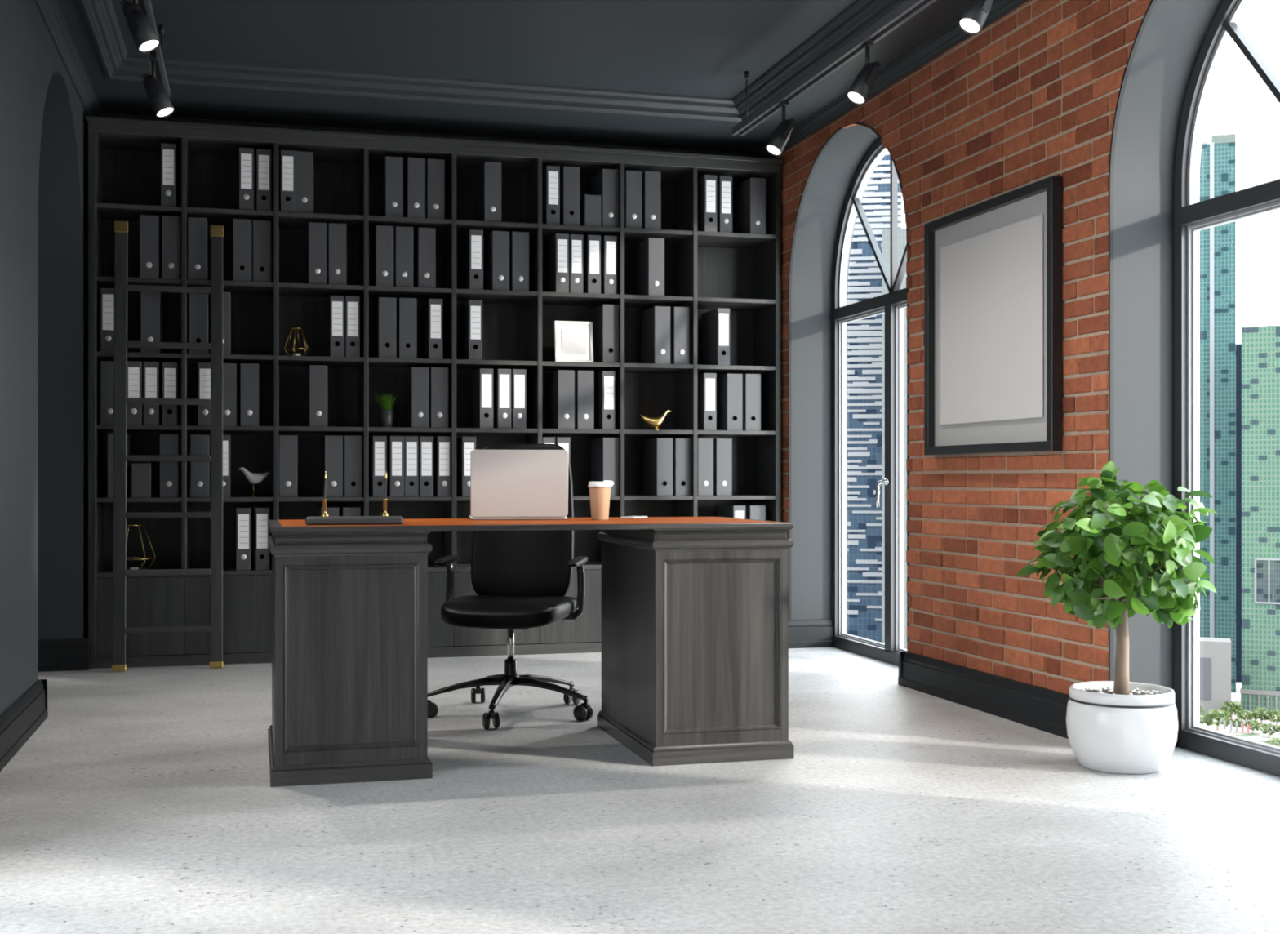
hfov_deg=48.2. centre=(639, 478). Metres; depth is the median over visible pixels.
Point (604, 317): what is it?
binder
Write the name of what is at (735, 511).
binder
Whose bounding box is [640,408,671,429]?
bird figurine
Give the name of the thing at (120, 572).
library ladder
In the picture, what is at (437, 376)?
binder
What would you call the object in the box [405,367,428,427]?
binder
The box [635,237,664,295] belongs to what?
binder
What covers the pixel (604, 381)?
binder
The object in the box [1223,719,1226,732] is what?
flagpole
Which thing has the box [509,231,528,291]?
binder
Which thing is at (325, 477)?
pen
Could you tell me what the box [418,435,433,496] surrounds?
binder
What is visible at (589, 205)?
box
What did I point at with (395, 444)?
binder
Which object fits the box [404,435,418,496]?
binder
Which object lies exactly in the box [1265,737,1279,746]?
street tree
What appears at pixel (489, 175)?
binder
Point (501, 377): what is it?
binder
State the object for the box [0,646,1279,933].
floor
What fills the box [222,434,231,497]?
binder
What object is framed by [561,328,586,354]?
picture
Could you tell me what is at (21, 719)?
baseboard
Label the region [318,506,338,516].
binder
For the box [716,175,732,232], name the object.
binder
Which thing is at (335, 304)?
binder
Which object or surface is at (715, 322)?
binder
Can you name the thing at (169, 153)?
binder
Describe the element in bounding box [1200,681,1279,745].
ground
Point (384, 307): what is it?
binder
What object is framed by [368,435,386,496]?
binder
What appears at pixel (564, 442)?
binder
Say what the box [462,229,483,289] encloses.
binder
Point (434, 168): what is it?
binder
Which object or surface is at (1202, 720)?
street tree
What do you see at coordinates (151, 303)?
binder
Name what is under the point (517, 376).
binder
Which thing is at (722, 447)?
binder
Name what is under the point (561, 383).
binder
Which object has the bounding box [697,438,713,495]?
binder
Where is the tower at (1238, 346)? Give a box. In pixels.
[1235,343,1241,682]
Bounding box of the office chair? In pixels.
[427,443,593,728]
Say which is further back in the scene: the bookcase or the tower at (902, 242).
the tower at (902, 242)
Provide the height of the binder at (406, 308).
0.311 m
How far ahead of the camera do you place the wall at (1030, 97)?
5.38 m
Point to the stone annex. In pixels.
(1215, 652)
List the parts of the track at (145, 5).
hanging rod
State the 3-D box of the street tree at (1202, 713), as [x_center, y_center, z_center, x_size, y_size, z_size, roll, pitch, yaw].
[434.859,183.614,1125.163,17.025,14.612,16.599,0,0,16]
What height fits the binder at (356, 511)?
0.311 m
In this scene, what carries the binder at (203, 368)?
on the bookcase
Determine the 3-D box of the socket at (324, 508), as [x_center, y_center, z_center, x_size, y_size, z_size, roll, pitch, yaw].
[-0.988,0.092,4.486,0.024,0.056,0.024,0,0,-10]
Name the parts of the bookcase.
panel, door, door, shelf, cornice, shelf, shelf, shelf, shelf, shelf, door, door, door, panel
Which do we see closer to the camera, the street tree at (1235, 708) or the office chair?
the office chair
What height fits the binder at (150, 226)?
0.311 m
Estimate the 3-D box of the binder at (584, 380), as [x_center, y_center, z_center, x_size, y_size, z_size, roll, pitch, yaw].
[-0.324,-0.418,7.733,0.088,0.311,0.290,0,0,-15]
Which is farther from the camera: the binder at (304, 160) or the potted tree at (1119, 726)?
the binder at (304, 160)
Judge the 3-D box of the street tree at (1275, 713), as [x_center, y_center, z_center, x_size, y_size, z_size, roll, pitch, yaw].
[489.079,184.159,1099.980,15.856,13.521,15.299,0,0,9]
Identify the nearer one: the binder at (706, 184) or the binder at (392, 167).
the binder at (392, 167)
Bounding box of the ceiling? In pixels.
[56,0,969,153]
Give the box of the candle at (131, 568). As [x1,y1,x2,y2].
[129,565,138,569]
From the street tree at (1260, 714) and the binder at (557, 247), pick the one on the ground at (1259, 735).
the street tree at (1260, 714)
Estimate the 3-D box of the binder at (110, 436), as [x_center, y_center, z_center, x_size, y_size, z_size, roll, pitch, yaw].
[-2.588,-0.063,7.125,0.088,0.311,0.290,0,0,-15]
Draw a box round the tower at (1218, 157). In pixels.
[1200,133,1235,692]
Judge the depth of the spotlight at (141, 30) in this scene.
4.77 m
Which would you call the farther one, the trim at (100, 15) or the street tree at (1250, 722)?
the street tree at (1250, 722)
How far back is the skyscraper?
815.12 m
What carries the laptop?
on the executive desk
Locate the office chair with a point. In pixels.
(522, 580)
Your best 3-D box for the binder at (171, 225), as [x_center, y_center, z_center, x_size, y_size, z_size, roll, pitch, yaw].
[-2.345,-1.137,7.186,0.088,0.311,0.290,0,0,-15]
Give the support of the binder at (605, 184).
on the bookcase
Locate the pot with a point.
(386, 415)
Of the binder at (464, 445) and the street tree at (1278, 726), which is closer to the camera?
the binder at (464, 445)
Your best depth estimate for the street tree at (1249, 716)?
1109.79 m
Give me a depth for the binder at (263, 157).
7.17 m
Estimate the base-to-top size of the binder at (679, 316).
0.311 m
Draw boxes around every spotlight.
[120,0,159,53]
[140,52,174,118]
[765,98,795,155]
[846,39,881,105]
[958,0,993,35]
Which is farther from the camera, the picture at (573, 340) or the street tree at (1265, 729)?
the street tree at (1265, 729)
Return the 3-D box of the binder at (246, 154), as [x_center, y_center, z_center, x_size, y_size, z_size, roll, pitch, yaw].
[-1.999,-1.493,7.276,0.070,0.311,0.290,0,0,-15]
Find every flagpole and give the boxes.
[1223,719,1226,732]
[1230,720,1232,733]
[1235,720,1238,735]
[1246,723,1248,737]
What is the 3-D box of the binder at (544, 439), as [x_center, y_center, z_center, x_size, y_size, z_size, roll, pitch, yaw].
[-0.514,-0.063,7.685,0.070,0.311,0.290,0,0,-15]
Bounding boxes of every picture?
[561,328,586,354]
[924,175,1062,455]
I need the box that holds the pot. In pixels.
[379,409,393,426]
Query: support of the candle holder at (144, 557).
on the bookcase
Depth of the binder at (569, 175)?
7.57 m
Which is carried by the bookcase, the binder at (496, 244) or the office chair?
the binder at (496, 244)
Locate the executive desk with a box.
[267,516,794,786]
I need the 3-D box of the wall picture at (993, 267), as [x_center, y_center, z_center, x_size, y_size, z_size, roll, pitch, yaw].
[1.366,-0.593,5.630,0.043,0.986,1.014,0,0,-15]
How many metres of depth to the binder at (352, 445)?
7.28 m
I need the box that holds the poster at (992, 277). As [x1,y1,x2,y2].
[940,213,1043,425]
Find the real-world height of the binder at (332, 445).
0.311 m
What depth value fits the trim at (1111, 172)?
4.87 m
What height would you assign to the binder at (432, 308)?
0.311 m
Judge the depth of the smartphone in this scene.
5.21 m
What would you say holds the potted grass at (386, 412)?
on the bookcase
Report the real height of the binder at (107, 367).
0.311 m
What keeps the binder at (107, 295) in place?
on the bookcase
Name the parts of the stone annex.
louvre panel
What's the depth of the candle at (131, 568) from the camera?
7.08 m
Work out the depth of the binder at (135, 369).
7.00 m
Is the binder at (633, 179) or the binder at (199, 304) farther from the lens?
the binder at (633, 179)
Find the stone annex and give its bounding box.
[1200,636,1231,715]
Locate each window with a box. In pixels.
[831,137,906,666]
[1173,0,1279,776]
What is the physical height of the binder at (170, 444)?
0.311 m
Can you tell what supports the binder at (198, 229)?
on the bookcase
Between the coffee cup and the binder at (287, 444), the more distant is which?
the binder at (287, 444)
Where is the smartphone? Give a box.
[620,515,647,518]
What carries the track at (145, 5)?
hanging from the ceiling
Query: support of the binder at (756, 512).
on the bookcase
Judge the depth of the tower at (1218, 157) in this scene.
1282.98 m
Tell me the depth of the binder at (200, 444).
7.09 m
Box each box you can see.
[131,462,154,497]
[579,194,600,226]
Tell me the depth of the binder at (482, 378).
7.47 m
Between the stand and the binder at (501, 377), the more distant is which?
the binder at (501, 377)
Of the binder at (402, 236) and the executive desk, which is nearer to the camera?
the executive desk
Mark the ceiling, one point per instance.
(706, 48)
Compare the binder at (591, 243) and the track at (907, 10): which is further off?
the binder at (591, 243)
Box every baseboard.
[0,633,89,771]
[788,618,1177,747]
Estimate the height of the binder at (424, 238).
0.311 m
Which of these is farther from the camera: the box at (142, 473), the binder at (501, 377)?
the binder at (501, 377)
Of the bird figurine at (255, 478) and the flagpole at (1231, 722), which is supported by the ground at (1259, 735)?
the flagpole at (1231, 722)
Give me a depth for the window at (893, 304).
7.35 m
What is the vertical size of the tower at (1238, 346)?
317.155 m
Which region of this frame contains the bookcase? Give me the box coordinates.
[85,115,782,668]
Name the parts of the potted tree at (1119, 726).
pot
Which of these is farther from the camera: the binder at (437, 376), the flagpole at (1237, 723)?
the flagpole at (1237, 723)
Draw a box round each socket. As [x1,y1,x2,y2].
[320,498,328,516]
[381,498,388,516]
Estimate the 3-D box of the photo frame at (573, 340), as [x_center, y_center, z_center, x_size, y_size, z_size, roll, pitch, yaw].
[-0.357,-0.727,7.646,0.208,0.222,0.072,0,0,-15]
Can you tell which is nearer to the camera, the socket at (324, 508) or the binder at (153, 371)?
the socket at (324, 508)
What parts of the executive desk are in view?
crown moulding, frame, crown moulding, frame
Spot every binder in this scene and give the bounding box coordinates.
[100,288,114,351]
[100,360,114,424]
[107,433,131,497]
[126,360,143,425]
[139,214,161,278]
[140,291,163,352]
[143,361,162,425]
[160,142,178,206]
[160,434,181,497]
[161,215,181,279]
[162,361,180,425]
[188,217,208,279]
[189,293,209,354]
[190,434,210,497]
[197,362,210,425]
[222,292,231,354]
[222,363,236,426]
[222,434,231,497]
[232,218,251,281]
[235,506,251,570]
[239,147,253,210]
[240,363,258,426]
[253,220,271,282]
[254,506,269,569]
[256,149,271,210]
[278,435,297,497]
[280,150,295,212]
[295,151,313,213]
[306,222,326,284]
[307,364,327,426]
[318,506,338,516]
[322,435,342,497]
[326,222,346,284]
[327,295,344,356]
[339,506,360,515]
[342,435,362,497]
[344,295,359,357]
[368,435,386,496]
[371,225,393,286]
[374,297,395,358]
[381,155,403,217]
[386,435,404,496]
[393,226,413,287]
[395,297,416,358]
[403,157,425,217]
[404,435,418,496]
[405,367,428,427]
[413,227,435,288]
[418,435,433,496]
[422,298,442,359]
[425,158,444,219]
[428,367,448,427]
[433,435,451,496]
[456,436,475,496]
[461,300,482,359]
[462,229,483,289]
[471,368,493,427]
[476,161,501,222]
[484,231,509,290]
[493,368,511,428]
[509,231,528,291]
[511,368,525,428]
[542,165,559,224]
[542,436,555,444]
[545,233,568,292]
[547,369,574,428]
[555,437,569,459]
[560,166,579,225]
[568,234,582,293]
[574,370,593,429]
[582,235,600,293]
[591,168,618,227]
[591,304,618,362]
[591,437,618,496]
[593,370,615,429]
[600,235,617,293]
[624,170,642,228]
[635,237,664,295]
[640,306,670,364]
[642,171,661,229]
[643,437,672,495]
[670,306,689,364]
[672,438,691,495]
[697,174,716,231]
[697,373,716,430]
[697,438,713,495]
[702,307,729,364]
[713,438,732,495]
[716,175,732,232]
[716,373,742,430]
[717,504,745,518]
[733,177,765,234]
[736,504,765,519]
[742,373,760,431]
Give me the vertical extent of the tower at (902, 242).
323.389 m
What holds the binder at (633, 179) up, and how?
on the bookcase
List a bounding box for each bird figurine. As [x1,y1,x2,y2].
[238,466,269,497]
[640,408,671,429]
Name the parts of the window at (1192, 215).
arched sash, sash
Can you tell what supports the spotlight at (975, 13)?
attached to the track at (907, 10)
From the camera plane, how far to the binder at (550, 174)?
7.55 m
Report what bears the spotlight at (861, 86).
attached to the track at (907, 10)
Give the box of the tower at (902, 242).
[882,228,906,648]
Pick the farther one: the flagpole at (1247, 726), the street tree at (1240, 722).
the street tree at (1240, 722)
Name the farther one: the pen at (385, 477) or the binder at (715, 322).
the binder at (715, 322)
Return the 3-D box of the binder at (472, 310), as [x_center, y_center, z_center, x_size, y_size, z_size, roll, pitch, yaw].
[-0.891,-0.772,7.582,0.070,0.311,0.287,0,0,-15]
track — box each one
[131,0,169,97]
[731,0,936,136]
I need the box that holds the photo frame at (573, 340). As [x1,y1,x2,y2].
[554,320,593,362]
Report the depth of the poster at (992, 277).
5.58 m
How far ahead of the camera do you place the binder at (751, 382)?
7.84 m
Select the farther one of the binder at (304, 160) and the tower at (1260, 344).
the tower at (1260, 344)
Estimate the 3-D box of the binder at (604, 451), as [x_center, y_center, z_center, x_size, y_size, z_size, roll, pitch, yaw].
[-0.190,-0.063,7.764,0.088,0.311,0.290,0,0,-15]
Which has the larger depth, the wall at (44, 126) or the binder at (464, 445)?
the binder at (464, 445)
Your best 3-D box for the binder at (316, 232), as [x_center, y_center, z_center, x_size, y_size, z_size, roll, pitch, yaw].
[-1.665,-1.137,7.368,0.088,0.311,0.290,0,0,-15]
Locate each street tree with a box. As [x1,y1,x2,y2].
[1200,706,1204,715]
[1200,715,1207,726]
[1202,708,1233,730]
[1220,700,1242,719]
[1231,718,1244,728]
[1235,709,1254,721]
[1244,719,1261,733]
[1252,706,1272,724]
[1260,723,1277,737]
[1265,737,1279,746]
[1266,709,1279,727]
[1275,724,1279,733]
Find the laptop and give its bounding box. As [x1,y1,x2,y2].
[468,449,568,519]
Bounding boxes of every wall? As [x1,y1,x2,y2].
[0,0,88,714]
[774,0,1223,694]
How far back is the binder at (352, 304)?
7.28 m
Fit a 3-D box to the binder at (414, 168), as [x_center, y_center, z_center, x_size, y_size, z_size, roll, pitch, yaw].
[-1.185,-1.493,7.494,0.088,0.311,0.290,0,0,-15]
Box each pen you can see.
[323,471,326,498]
[383,471,386,498]
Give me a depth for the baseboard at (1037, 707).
5.75 m
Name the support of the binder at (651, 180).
on the bookcase
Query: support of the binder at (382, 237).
on the bookcase
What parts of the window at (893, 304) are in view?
sash, arched sash, handle, sash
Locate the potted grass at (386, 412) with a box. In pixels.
[372,391,407,426]
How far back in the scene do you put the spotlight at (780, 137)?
6.33 m
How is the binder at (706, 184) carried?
on the bookcase
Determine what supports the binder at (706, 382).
on the bookcase
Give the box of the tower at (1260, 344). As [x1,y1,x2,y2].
[1240,324,1279,711]
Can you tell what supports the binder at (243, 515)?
on the bookcase
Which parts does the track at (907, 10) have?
hanging rod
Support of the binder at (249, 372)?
on the bookcase
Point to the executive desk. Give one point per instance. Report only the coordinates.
(695, 610)
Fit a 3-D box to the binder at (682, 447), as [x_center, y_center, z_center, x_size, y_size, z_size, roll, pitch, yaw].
[0.198,-0.063,7.879,0.088,0.311,0.287,0,0,-15]
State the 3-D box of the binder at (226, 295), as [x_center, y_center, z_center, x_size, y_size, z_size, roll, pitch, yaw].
[-2.118,-0.772,7.250,0.088,0.311,0.290,0,0,-15]
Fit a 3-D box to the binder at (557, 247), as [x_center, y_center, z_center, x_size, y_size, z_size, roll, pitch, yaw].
[-0.446,-1.137,7.697,0.070,0.311,0.290,0,0,-15]
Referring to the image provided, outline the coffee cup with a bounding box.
[587,480,611,519]
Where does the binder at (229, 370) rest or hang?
on the bookcase
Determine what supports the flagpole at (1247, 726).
on the ground at (1259, 735)
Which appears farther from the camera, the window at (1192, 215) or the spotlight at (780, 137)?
the spotlight at (780, 137)
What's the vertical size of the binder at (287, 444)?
0.311 m
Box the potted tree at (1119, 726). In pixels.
[1016,461,1217,773]
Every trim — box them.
[33,0,1028,158]
[78,0,906,122]
[788,0,1157,680]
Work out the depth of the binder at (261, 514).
7.17 m
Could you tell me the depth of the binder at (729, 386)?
7.83 m
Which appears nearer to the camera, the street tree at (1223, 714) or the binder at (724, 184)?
the binder at (724, 184)
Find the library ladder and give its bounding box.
[111,220,223,671]
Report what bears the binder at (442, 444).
on the bookcase
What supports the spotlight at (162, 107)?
attached to the track at (145, 5)
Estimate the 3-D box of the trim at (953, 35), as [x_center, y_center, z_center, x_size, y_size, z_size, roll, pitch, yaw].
[0.165,-1.828,3.255,3.612,0.066,9.400,0,0,-15]
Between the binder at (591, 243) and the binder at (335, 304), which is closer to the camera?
the binder at (335, 304)
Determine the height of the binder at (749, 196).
0.311 m
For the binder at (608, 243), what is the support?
on the bookcase
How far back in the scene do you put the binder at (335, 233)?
7.26 m
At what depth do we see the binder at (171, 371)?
7.06 m
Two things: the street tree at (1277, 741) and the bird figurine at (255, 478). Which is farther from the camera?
the street tree at (1277, 741)
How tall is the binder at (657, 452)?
0.311 m
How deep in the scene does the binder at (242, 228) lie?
7.13 m
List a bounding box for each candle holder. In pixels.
[126,524,155,569]
[284,327,308,355]
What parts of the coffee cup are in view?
lid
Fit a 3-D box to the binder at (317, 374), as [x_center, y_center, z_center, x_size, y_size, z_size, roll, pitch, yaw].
[-1.661,-0.418,7.374,0.088,0.311,0.290,0,0,-15]
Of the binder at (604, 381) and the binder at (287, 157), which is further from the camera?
the binder at (604, 381)
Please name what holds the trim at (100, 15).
attached to the wall at (44, 126)
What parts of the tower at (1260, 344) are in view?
garden frame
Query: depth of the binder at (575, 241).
7.58 m
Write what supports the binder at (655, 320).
on the bookcase
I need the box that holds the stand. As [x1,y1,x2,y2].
[305,498,403,524]
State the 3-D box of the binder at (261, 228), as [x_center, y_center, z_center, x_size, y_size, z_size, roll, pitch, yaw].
[-1.929,-1.137,7.306,0.088,0.311,0.287,0,0,-15]
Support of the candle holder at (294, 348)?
on the bookcase
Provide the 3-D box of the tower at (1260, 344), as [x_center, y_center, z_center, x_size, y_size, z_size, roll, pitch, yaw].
[531.520,31.834,1196.102,54.327,318.171,61.500,0,0,24]
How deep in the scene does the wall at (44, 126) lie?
5.46 m
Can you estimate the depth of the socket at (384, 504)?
4.51 m

